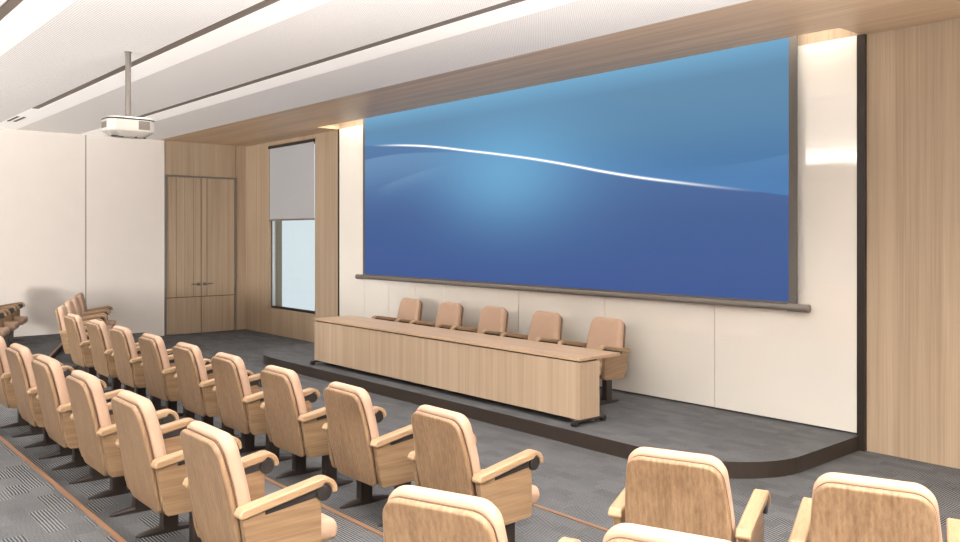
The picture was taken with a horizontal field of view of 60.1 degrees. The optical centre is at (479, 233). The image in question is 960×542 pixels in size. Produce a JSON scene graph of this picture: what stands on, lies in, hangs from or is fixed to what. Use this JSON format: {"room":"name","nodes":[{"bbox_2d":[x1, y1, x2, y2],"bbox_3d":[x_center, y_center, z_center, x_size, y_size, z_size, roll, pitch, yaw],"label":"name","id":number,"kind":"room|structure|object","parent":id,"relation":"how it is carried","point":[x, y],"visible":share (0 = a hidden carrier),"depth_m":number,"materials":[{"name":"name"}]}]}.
{"room":"assembly chamber","nodes":[
{"label":"assembly chamber","id":0,"kind":"room"},
{"bbox_2d":[0,440,117,541],"bbox_3d":[-6.294,1.870,2.734,15.075,0.100,22.380,0,0,-41],"label":"floor","id":1,"kind":"structure","parent":0,"point":[32,509],"depth_m":5.42,"materials":[{"name":"carpet"}]},
{"bbox_2d":[0,128,245,336],"bbox_3d":[-12.317,0.095,12.416,18.670,4.090,0.140,0,0,-41],"label":"wall","id":2,"kind":"structure","parent":0,"point":[84,214],"depth_m":16.38,"materials":[{"name":"paint"}]},
{"bbox_2d":[0,436,126,541],"bbox_3d":[-2.039,1.831,6.318,2.416,0.034,22.449,0,0,-45],"label":"trim","id":3,"kind":"structure","parent":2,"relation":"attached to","point":[57,486],"depth_m":5.77,"materials":[{"name":"orange metal"}]},
{"bbox_2d":[164,175,236,335],"bbox_3d":[-5.996,0.440,17.831,1.575,3.360,0.166,0,0,-41],"label":"door","id":4,"kind":"structure","parent":2,"relation":"in","point":[200,212],"depth_m":17.81,"materials":[{"name":"brown wood"}]},
{"bbox_2d":[49,342,382,536],"bbox_3d":[-0.951,1.931,7.269,2.497,0.034,22.439,0,0,-45],"label":"trim","id":5,"kind":"structure","parent":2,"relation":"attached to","point":[51,355],"depth_m":5.70,"materials":[{"name":"brown wood"}]},
{"bbox_2d":[143,332,608,531],"bbox_3d":[0.087,2.031,8.169,2.525,0.034,22.439,0,0,-45],"label":"trim","id":6,"kind":"structure","parent":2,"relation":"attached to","point":[534,505],"depth_m":5.89,"materials":[{"name":"brown wood"}]},
{"bbox_2d":[0,334,383,541],"bbox_3d":[-5.762,1.970,3.196,16.485,0.100,22.380,0,0,-41],"label":"floor","id":7,"kind":"structure","parent":0,"point":[129,526],"depth_m":6.21,"materials":[{"name":"carpet"}]},
{"bbox_2d":[0,311,9,336],"bbox_3d":[-7.702,1.441,12.858,0.659,0.959,0.708,0,0,-21],"label":"chair","id":8,"kind":"object","parent":7,"relation":"on","point":[4,331],"visible":0.94,"depth_m":13.08,"materials":[{"name":"brown wood"}]},
{"bbox_2d":[0,327,9,336],"bbox_3d":[-7.619,1.540,12.890,0.482,0.123,0.563,0,0,-21],"label":"seat cushion","id":9,"kind":"object","parent":8,"relation":"on","point":[4,331],"depth_m":12.88,"materials":[{"name":"fabric"}]},
{"bbox_2d":[0,306,19,347],"bbox_3d":[-8.041,1.441,13.745,0.659,0.959,0.708,0,0,-21],"label":"chair","id":10,"kind":"object","parent":7,"relation":"on","point":[6,321],"visible":0.73,"depth_m":13.86,"materials":[{"name":"brown wood"}]},
{"bbox_2d":[5,321,19,330],"bbox_3d":[-7.958,1.540,13.777,0.482,0.123,0.563,0,0,-21],"label":"seat cushion","id":11,"kind":"object","parent":10,"relation":"on","point":[13,325],"depth_m":13.71,"materials":[{"name":"leather"}]},
{"bbox_2d":[0,302,27,344],"bbox_3d":[-8.381,1.441,14.632,0.659,0.959,0.708,0,0,-21],"label":"chair","id":12,"kind":"object","parent":7,"relation":"on","point":[15,316],"visible":0.52,"depth_m":14.84,"materials":[{"name":"brown wood"}]},
{"bbox_2d":[14,316,27,324],"bbox_3d":[-8.298,1.540,14.664,0.482,0.123,0.563,0,0,-21],"label":"seat cushion","id":13,"kind":"object","parent":12,"relation":"on","point":[22,320],"depth_m":14.57,"materials":[{"name":"fabric"}]},
{"bbox_2d":[0,336,63,437],"bbox_3d":[-4.457,1.441,8.115,0.659,0.959,0.708,0,0,-41],"label":"chair","id":14,"kind":"object","parent":7,"relation":"on","point":[7,395],"visible":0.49,"depth_m":7.79,"materials":[{"name":"brown wood"}]},
{"bbox_2d":[0,336,9,372],"bbox_3d":[-4.609,1.244,7.983,0.187,0.564,0.546,0,0,-41],"label":"backrest cushion","id":15,"kind":"object","parent":14,"relation":"on","point":[4,366],"depth_m":7.77,"materials":[{"name":"leather"}]},
{"bbox_2d":[5,343,74,458],"bbox_3d":[-3.801,1.441,7.360,0.659,0.959,0.708,0,0,-41],"label":"chair","id":16,"kind":"object","parent":7,"relation":"on","point":[19,357],"visible":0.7,"depth_m":7.09,"materials":[{"name":"brown wood"}]},
{"bbox_2d":[10,343,35,387],"bbox_3d":[-3.954,1.244,7.228,0.187,0.564,0.546,0,0,-41],"label":"backrest cushion","id":17,"kind":"object","parent":16,"relation":"on","point":[22,375],"depth_m":7.03,"materials":[{"name":"wood"}]},
{"bbox_2d":[31,355,123,483],"bbox_3d":[-3.192,1.441,6.657,0.659,0.959,0.708,0,0,-41],"label":"chair","id":18,"kind":"object","parent":7,"relation":"on","point":[53,396],"visible":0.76,"depth_m":6.38,"materials":[{"name":"brown wood"}]},
{"bbox_2d":[36,355,69,404],"bbox_3d":[-3.344,1.244,6.525,0.187,0.564,0.546,0,0,-41],"label":"backrest cushion","id":19,"kind":"object","parent":18,"relation":"on","point":[50,380],"depth_m":6.34,"materials":[{"name":"leather"}]},
{"bbox_2d":[65,370,178,516],"bbox_3d":[-2.549,1.441,5.917,0.659,0.959,0.708,0,0,-41],"label":"chair","id":20,"kind":"object","parent":7,"relation":"on","point":[92,416],"visible":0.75,"depth_m":5.65,"materials":[{"name":"brown wood"}]},
{"bbox_2d":[71,370,111,427],"bbox_3d":[-2.702,1.244,5.785,0.187,0.564,0.546,0,0,-41],"label":"backrest cushion","id":21,"kind":"object","parent":20,"relation":"on","point":[89,407],"depth_m":5.60,"materials":[{"name":"leather"}]},
{"bbox_2d":[111,390,241,541],"bbox_3d":[-1.887,1.441,5.154,0.659,0.959,0.708,0,0,-41],"label":"chair","id":22,"kind":"object","parent":7,"relation":"on","point":[154,467],"visible":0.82,"depth_m":4.87,"materials":[{"name":"brown wood"}]},
{"bbox_2d":[117,390,166,458],"bbox_3d":[-2.040,1.244,5.022,0.187,0.564,0.546,0,0,-41],"label":"backrest cushion","id":23,"kind":"object","parent":22,"relation":"on","point":[140,436],"depth_m":4.84,"materials":[{"name":"leather"}]},
{"bbox_2d":[180,421,337,541],"bbox_3d":[-1.160,1.441,4.316,0.659,0.959,0.708,0,0,-41],"label":"chair","id":24,"kind":"object","parent":7,"relation":"on","point":[229,502],"visible":1,"depth_m":4.09,"materials":[{"name":"brown wood"}]},
{"bbox_2d":[187,421,250,506],"bbox_3d":[-1.312,1.244,4.184,0.187,0.564,0.546,0,0,-41],"label":"backrest cushion","id":25,"kind":"object","parent":24,"relation":"on","point":[220,480],"depth_m":4.02,"materials":[{"name":"leather"}]},
{"bbox_2d":[321,513,336,541],"bbox_3d":[-1.093,1.540,4.374,0.482,0.123,0.563,0,0,-41],"label":"seat cushion","id":26,"kind":"object","parent":24,"relation":"on","point":[328,524],"depth_m":4.29,"materials":[{"name":"leather"}]},
{"bbox_2d":[382,485,580,541],"bbox_3d":[-0.015,1.441,3.322,0.708,0.959,0.659,0,0,29],"label":"chair","id":27,"kind":"object","parent":7,"relation":"on","point":[411,513],"visible":1,"depth_m":3.05,"materials":[{"name":"brown wood"}]},
{"bbox_2d":[388,485,507,541],"bbox_3d":[-0.113,1.244,3.145,0.546,0.564,0.187,0,0,29],"label":"backrest cushion","id":28,"kind":"object","parent":27,"relation":"on","point":[400,529],"depth_m":3.05,"materials":[{"name":"leather"}]},
{"bbox_2d":[603,523,730,541],"bbox_3d":[0.752,1.441,2.902,0.708,0.959,0.659,0,0,29],"label":"chair","id":29,"kind":"object","parent":7,"relation":"on","point":[622,532],"visible":1,"depth_m":2.69,"materials":[{"name":"brown wood"}]},
{"bbox_2d":[54,332,606,541],"bbox_3d":[-5.238,2.070,3.650,17.871,0.100,22.380,0,0,-41],"label":"floor","id":30,"kind":"structure","parent":0,"point":[542,525],"depth_m":6.10,"materials":[{"name":"carpet"}]},
{"bbox_2d":[55,305,87,371],"bbox_3d":[-5.939,1.541,12.345,0.659,0.959,0.708,0,0,-21],"label":"chair","id":31,"kind":"object","parent":30,"relation":"on","point":[61,312],"visible":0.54,"depth_m":12.02,"materials":[{"name":"brown wood"}]},
{"bbox_2d":[58,305,68,329],"bbox_3d":[-6.127,1.344,12.273,0.187,0.564,0.546,0,0,-21],"label":"backrest cushion","id":32,"kind":"object","parent":31,"relation":"on","point":[62,310],"depth_m":12.03,"materials":[{"name":"fabric"}]},
{"bbox_2d":[63,300,109,334],"bbox_3d":[-6.279,1.541,13.232,0.659,0.959,0.708,0,0,-21],"label":"chair","id":33,"kind":"object","parent":30,"relation":"on","point":[69,304],"visible":0.22,"depth_m":13.14,"materials":[{"name":"brown wood"}]},
{"bbox_2d":[65,300,75,314],"bbox_3d":[-6.467,1.344,13.160,0.187,0.564,0.546,0,0,-21],"label":"backrest cushion","id":34,"kind":"object","parent":33,"relation":"on","point":[69,304],"depth_m":12.96,"materials":[{"name":"leather"}]},
{"bbox_2d":[64,313,111,386],"bbox_3d":[-5.179,1.541,11.129,0.659,0.959,0.708,0,0,-41],"label":"chair","id":35,"kind":"object","parent":30,"relation":"on","point":[78,340],"visible":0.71,"depth_m":10.83,"materials":[{"name":"brown wood"}]},
{"bbox_2d":[67,313,86,341],"bbox_3d":[-5.331,1.344,10.997,0.187,0.564,0.546,0,0,-41],"label":"backrest cushion","id":36,"kind":"object","parent":35,"relation":"on","point":[76,332],"depth_m":10.81,"materials":[{"name":"leather"}]},
{"bbox_2d":[70,296,112,330],"bbox_3d":[-6.618,1.541,14.119,0.659,0.959,0.708,0,0,-21],"label":"chair","id":37,"kind":"object","parent":30,"relation":"on","point":[75,299],"visible":0.34,"depth_m":13.97,"materials":[{"name":"brown wood"}]},
{"bbox_2d":[71,296,82,316],"bbox_3d":[-6.806,1.344,14.047,0.187,0.564,0.546,0,0,-21],"label":"backrest cushion","id":38,"kind":"object","parent":37,"relation":"on","point":[75,299],"depth_m":13.85,"materials":[{"name":"leather"}]},
{"bbox_2d":[75,292,115,326],"bbox_3d":[-6.958,1.541,15.007,0.659,0.959,0.708,0,0,-21],"label":"chair","id":39,"kind":"object","parent":30,"relation":"on","point":[80,295],"visible":0.38,"depth_m":14.85,"materials":[{"name":"brown wood"}]},
{"bbox_2d":[77,292,87,312],"bbox_3d":[-7.146,1.344,14.934,0.187,0.564,0.546,0,0,-21],"label":"backrest cushion","id":40,"kind":"object","parent":39,"relation":"on","point":[80,295],"depth_m":14.73,"materials":[{"name":"leather"}]},
{"bbox_2d":[106,320,115,326],"bbox_3d":[-6.875,1.641,15.038,0.482,0.123,0.563,0,0,-21],"label":"seat cushion","id":41,"kind":"object","parent":39,"relation":"on","point":[108,322],"depth_m":14.89,"materials":[{"name":"leather"}]},
{"bbox_2d":[86,319,146,395],"bbox_3d":[-4.511,1.541,10.359,0.659,0.959,0.708,0,0,-41],"label":"chair","id":42,"kind":"object","parent":30,"relation":"on","point":[101,347],"visible":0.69,"depth_m":10.09,"materials":[{"name":"brown wood"}]},
{"bbox_2d":[90,319,112,349],"bbox_3d":[-4.663,1.344,10.227,0.187,0.564,0.546,0,0,-41],"label":"backrest cushion","id":43,"kind":"object","parent":42,"relation":"on","point":[100,339],"depth_m":10.04,"materials":[{"name":"leather"}]},
{"bbox_2d":[109,325,172,409],"bbox_3d":[-3.921,1.541,9.679,0.659,0.959,0.708,0,0,-41],"label":"chair","id":44,"kind":"object","parent":30,"relation":"on","point":[127,357],"visible":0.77,"depth_m":9.41,"materials":[{"name":"brown wood"}]},
{"bbox_2d":[113,325,137,357],"bbox_3d":[-4.073,1.344,9.547,0.187,0.564,0.546,0,0,-41],"label":"backrest cushion","id":45,"kind":"object","parent":44,"relation":"on","point":[124,346],"depth_m":9.37,"materials":[{"name":"leather"}]},
{"bbox_2d":[138,333,210,420],"bbox_3d":[-3.278,1.541,8.939,0.659,0.959,0.708,0,0,-41],"label":"chair","id":46,"kind":"object","parent":30,"relation":"on","point":[159,368],"visible":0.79,"depth_m":8.67,"materials":[{"name":"brown wood"}]},
{"bbox_2d":[142,333,169,368],"bbox_3d":[-3.431,1.344,8.807,0.187,0.564,0.546,0,0,-41],"label":"backrest cushion","id":47,"kind":"object","parent":46,"relation":"on","point":[154,353],"depth_m":8.63,"materials":[{"name":"leather"}]},
{"bbox_2d":[172,342,253,440],"bbox_3d":[-2.643,1.541,8.206,0.659,0.959,0.708,0,0,-41],"label":"chair","id":48,"kind":"object","parent":30,"relation":"on","point":[195,379],"visible":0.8,"depth_m":7.94,"materials":[{"name":"brown wood"}]},
{"bbox_2d":[176,342,207,381],"bbox_3d":[-2.795,1.344,8.074,0.187,0.564,0.546,0,0,-41],"label":"backrest cushion","id":49,"kind":"object","parent":48,"relation":"on","point":[190,365],"depth_m":7.91,"materials":[{"name":"leather"}]},
{"bbox_2d":[211,352,291,461],"bbox_3d":[-2.033,1.541,7.504,0.659,0.959,0.708,0,0,-41],"label":"chair","id":50,"kind":"object","parent":30,"relation":"on","point":[239,398],"visible":0.81,"depth_m":7.27,"materials":[{"name":"brown wood"}]},
{"bbox_2d":[215,352,251,396],"bbox_3d":[-2.185,1.344,7.372,0.187,0.564,0.546,0,0,-41],"label":"backrest cushion","id":51,"kind":"object","parent":50,"relation":"on","point":[231,378],"depth_m":7.21,"materials":[{"name":"wood"}]},
{"bbox_2d":[260,365,352,486],"bbox_3d":[-1.397,1.541,6.771,0.659,0.959,0.708,0,0,-41],"label":"chair","id":52,"kind":"object","parent":30,"relation":"on","point":[292,427],"visible":0.89,"depth_m":6.54,"materials":[{"name":"brown wood"}]},
{"bbox_2d":[264,365,306,414],"bbox_3d":[-1.550,1.344,6.639,0.187,0.564,0.546,0,0,-41],"label":"backrest cushion","id":53,"kind":"object","parent":52,"relation":"on","point":[285,396],"depth_m":6.50,"materials":[{"name":"leather"}]},
{"bbox_2d":[322,381,414,526],"bbox_3d":[-0.742,1.541,6.016,0.659,0.959,0.708,0,0,-41],"label":"chair","id":54,"kind":"object","parent":30,"relation":"on","point":[357,451],"visible":0.94,"depth_m":5.77,"materials":[{"name":"brown wood"}]},
{"bbox_2d":[328,381,378,468],"bbox_3d":[-0.894,1.344,5.884,0.187,0.564,0.546,0,0,-41],"label":"backrest cushion","id":55,"kind":"object","parent":54,"relation":"on","point":[352,424],"depth_m":5.77,"materials":[{"name":"wood"}]},
{"bbox_2d":[408,405,543,541],"bbox_3d":[-0.041,1.541,5.208,0.659,0.959,0.708,0,0,-41],"label":"chair","id":56,"kind":"object","parent":30,"relation":"on","point":[444,457],"visible":0.74,"depth_m":4.98,"materials":[{"name":"brown wood"}]},
{"bbox_2d":[416,405,480,495],"bbox_3d":[-0.193,1.344,5.076,0.187,0.564,0.546,0,0,-41],"label":"backrest cushion","id":57,"kind":"object","parent":56,"relation":"on","point":[447,459],"depth_m":4.97,"materials":[{"name":"leather"}]},
{"bbox_2d":[481,469,539,503],"bbox_3d":[0.026,1.641,5.266,0.482,0.123,0.563,0,0,-41],"label":"seat cushion","id":58,"kind":"object","parent":56,"relation":"on","point":[535,491],"depth_m":5.19,"materials":[{"name":"leather"}]},
{"bbox_2d":[608,447,770,541],"bbox_3d":[1.084,1.541,4.282,0.708,0.959,0.659,0,0,29],"label":"chair","id":59,"kind":"object","parent":30,"relation":"on","point":[686,492],"visible":0.9,"depth_m":4.03,"materials":[{"name":"brown wood"}]},
{"bbox_2d":[628,447,736,541],"bbox_3d":[0.986,1.344,4.106,0.546,0.564,0.187,0,0,29],"label":"backrest cushion","id":60,"kind":"object","parent":59,"relation":"on","point":[702,506],"depth_m":4.02,"materials":[{"name":"wood"}]},
{"bbox_2d":[788,472,959,541],"bbox_3d":[1.840,1.541,3.839,0.708,0.959,0.659,0,0,29],"label":"chair","id":61,"kind":"object","parent":30,"relation":"on","point":[842,507],"visible":1,"depth_m":3.59,"materials":[{"name":"brown wood"}]},
{"bbox_2d":[0,0,959,145],"bbox_3d":[-4.938,-2.220,3.990,18.770,0.540,22.500,0,0,-41],"label":"ceiling","id":62,"kind":"structure","parent":0,"point":[49,49],"depth_m":8.76,"materials":[{"name":"white paint"}]},
{"bbox_2d":[0,0,22,20],"bbox_3d":[-1.894,-1.981,4.646,0.089,0.058,19.100,0,0,-41],"label":"ceiling vent","id":63,"kind":"object","parent":62,"relation":"in","point":[8,6],"visible":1,"depth_m":7.14,"materials":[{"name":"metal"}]},
{"bbox_2d":[32,65,124,108],"bbox_3d":[-5.509,-1.981,11.274,0.101,0.058,4.347,0,0,-41],"label":"ceiling vent","id":64,"kind":"object","parent":62,"relation":"in","point":[120,69],"depth_m":10.97,"materials":[{"name":"metal"}]},
{"bbox_2d":[101,51,154,138],"bbox_3d":[-3.770,-1.487,8.881,0.495,0.926,0.335,0,0,-41],"label":"ceiling projector","id":65,"kind":"object","parent":62,"relation":"hanging from","point":[117,126],"visible":1,"depth_m":8.80,"materials":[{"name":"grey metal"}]},
{"bbox_2d":[101,121,106,127],"bbox_3d":[-3.953,-1.153,8.721,0.008,0.065,0.165,0,0,-41],"label":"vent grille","id":66,"kind":"object","parent":65,"relation":"attached to","point":[103,123],"depth_m":8.72,"materials":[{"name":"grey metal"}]},
{"bbox_2d":[139,121,149,129],"bbox_3d":[-3.576,-1.154,8.833,0.117,0.092,0.008,0,0,-41],"label":"vent grille","id":67,"kind":"object","parent":65,"relation":"attached to","point":[143,125],"depth_m":8.83,"materials":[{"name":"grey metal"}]},
{"bbox_2d":[131,0,279,66],"bbox_3d":[-2.900,-1.981,8.267,0.101,0.058,3.625,0,0,-41],"label":"ceiling vent","id":68,"kind":"object","parent":62,"relation":"in","point":[236,16],"depth_m":7.91,"materials":[{"name":"metal"}]},
{"bbox_2d":[137,0,524,117],"bbox_3d":[0.500,-1.981,6.723,0.089,0.058,19.100,0,0,-41],"label":"ceiling vent","id":69,"kind":"object","parent":62,"relation":"in","point":[507,3],"visible":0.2,"depth_m":8.77,"materials":[{"name":"metal"}]},
{"bbox_2d":[160,329,959,541],"bbox_3d":[-4.929,2.180,3.918,18.690,0.120,22.380,0,0,-41],"label":"floor","id":70,"kind":"structure","parent":0,"point":[577,482],"depth_m":7.43,"materials":[{"name":"carpet"}]},
{"bbox_2d":[263,343,858,478],"bbox_3d":[-0.172,2.047,11.131,2.010,0.145,9.640,0,0,-41],"label":"stage platform","id":71,"kind":"object","parent":70,"relation":"on","point":[748,446],"visible":0.74,"depth_m":8.60,"materials":[{"name":"grey carpet"}]},
{"bbox_2d":[372,298,423,323],"bbox_3d":[-1.282,1.496,12.948,0.659,0.959,0.708,0,0,-41],"label":"chair","id":72,"kind":"object","parent":71,"relation":"on","point":[410,309],"visible":0.41,"depth_m":13.01,"materials":[{"name":"brown wood"}]},
{"bbox_2d":[397,298,420,320],"bbox_3d":[-1.130,1.299,13.080,0.187,0.564,0.546,0,0,-41],"label":"backrest cushion","id":73,"kind":"object","parent":72,"relation":"on","point":[409,308],"depth_m":13.00,"materials":[{"name":"leather"}]},
{"bbox_2d":[409,302,463,328],"bbox_3d":[-0.627,1.496,12.193,0.659,0.959,0.708,0,0,-41],"label":"chair","id":74,"kind":"object","parent":71,"relation":"on","point":[449,314],"visible":0.38,"depth_m":12.26,"materials":[{"name":"brown wood"}]},
{"bbox_2d":[435,302,461,325],"bbox_3d":[-0.475,1.299,12.325,0.187,0.564,0.546,0,0,-41],"label":"backrest cushion","id":75,"kind":"object","parent":74,"relation":"on","point":[449,313],"depth_m":12.25,"materials":[{"name":"leather"}]},
{"bbox_2d":[310,315,619,427],"bbox_3d":[-0.534,1.624,10.705,0.715,0.701,5.400,0,0,-41],"label":"desk","id":76,"kind":"object","parent":71,"relation":"on","point":[557,379],"visible":1,"depth_m":9.81,"materials":[{"name":"brown wood"}]},
{"bbox_2d":[450,306,508,335],"bbox_3d":[0.009,1.496,11.460,0.659,0.959,0.708,0,0,-41],"label":"chair","id":77,"kind":"object","parent":71,"relation":"on","point":[493,320],"visible":0.28,"depth_m":11.53,"materials":[{"name":"brown wood"}]},
{"bbox_2d":[477,306,506,332],"bbox_3d":[0.161,1.299,11.592,0.187,0.564,0.546,0,0,-41],"label":"backrest cushion","id":78,"kind":"object","parent":77,"relation":"on","point":[492,318],"depth_m":11.53,"materials":[{"name":"leather"}]},
{"bbox_2d":[500,311,562,343],"bbox_3d":[0.684,1.496,10.682,0.659,0.959,0.708,0,0,-41],"label":"chair","id":79,"kind":"object","parent":71,"relation":"on","point":[547,327],"visible":0.36,"depth_m":10.75,"materials":[{"name":"brown wood"}]},
{"bbox_2d":[528,311,560,340],"bbox_3d":[0.836,1.299,10.814,0.187,0.564,0.546,0,0,-41],"label":"backrest cushion","id":80,"kind":"object","parent":79,"relation":"on","point":[544,324],"depth_m":10.76,"materials":[{"name":"fabric"}]},
{"bbox_2d":[557,317,630,404],"bbox_3d":[1.359,1.496,9.904,0.659,0.959,0.708,0,0,-41],"label":"chair","id":81,"kind":"object","parent":71,"relation":"on","point":[606,334],"visible":0.6,"depth_m":9.85,"materials":[{"name":"brown wood"}]},
{"bbox_2d":[599,362,601,375],"bbox_3d":[1.292,1.595,9.846,0.482,0.123,0.563,0,0,-41],"label":"seat cushion","id":82,"kind":"object","parent":81,"relation":"on","point":[600,363],"depth_m":9.58,"materials":[{"name":"wood"}]},
{"bbox_2d":[586,317,623,361],"bbox_3d":[1.511,1.299,10.036,0.187,0.564,0.546,0,0,-41],"label":"backrest cushion","id":83,"kind":"object","parent":81,"relation":"on","point":[604,331],"depth_m":9.99,"materials":[{"name":"leather"}]},
{"bbox_2d":[339,36,856,433],"bbox_3d":[0.557,0.013,11.797,0.034,3.925,9.650,0,0,-41],"label":"wall","id":84,"kind":"structure","parent":0,"point":[783,365],"depth_m":8.87,"materials":[{"name":"white paint"}]},
{"bbox_2d":[355,36,810,312],"bbox_3d":[0.575,-0.779,11.620,0.120,3.162,8.460,0,0,-41],"label":"projection screen","id":85,"kind":"object","parent":84,"relation":"attached to","point":[675,180],"visible":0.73,"depth_m":10.39,"materials":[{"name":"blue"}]},
{"bbox_2d":[246,18,959,468],"bbox_3d":[2.188,-0.115,10.173,0.300,4.470,22.500,0,0,-41],"label":"wall","id":86,"kind":"structure","parent":0,"point":[913,73],"depth_m":7.85,"materials":[{"name":"brown wood"}]},
{"bbox_2d":[268,137,315,315],"bbox_3d":[-3.738,-0.145,16.994,0.310,3.470,1.990,0,0,-41],"label":"window","id":87,"kind":"structure","parent":86,"relation":"in","point":[274,227],"depth_m":17.64,"materials":[{"name":"black metal"}]},
{"bbox_2d":[268,139,314,220],"bbox_3d":[-3.843,-1.067,16.902,0.080,1.585,1.910,0,0,-41],"label":"roller blind","id":88,"kind":"object","parent":87,"relation":"attached to","point":[292,163],"visible":1,"depth_m":16.84,"materials":[{"name":"grey fabric"}]},
{"bbox_2d":[338,129,338,315],"bbox_3d":[-2.621,0.085,15.448,0.050,4.070,0.028,0,0,-41],"label":"trim","id":89,"kind":"structure","parent":86,"relation":"attached to","point":[338,129],"depth_m":15.42,"materials":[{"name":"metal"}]},
{"bbox_2d":[857,34,866,451],"bbox_3d":[3.740,0.085,8.122,0.045,4.070,0.077,0,0,-41],"label":"trim","id":90,"kind":"structure","parent":86,"relation":"attached to","point":[861,39],"depth_m":8.10,"materials":[{"name":"metal"}]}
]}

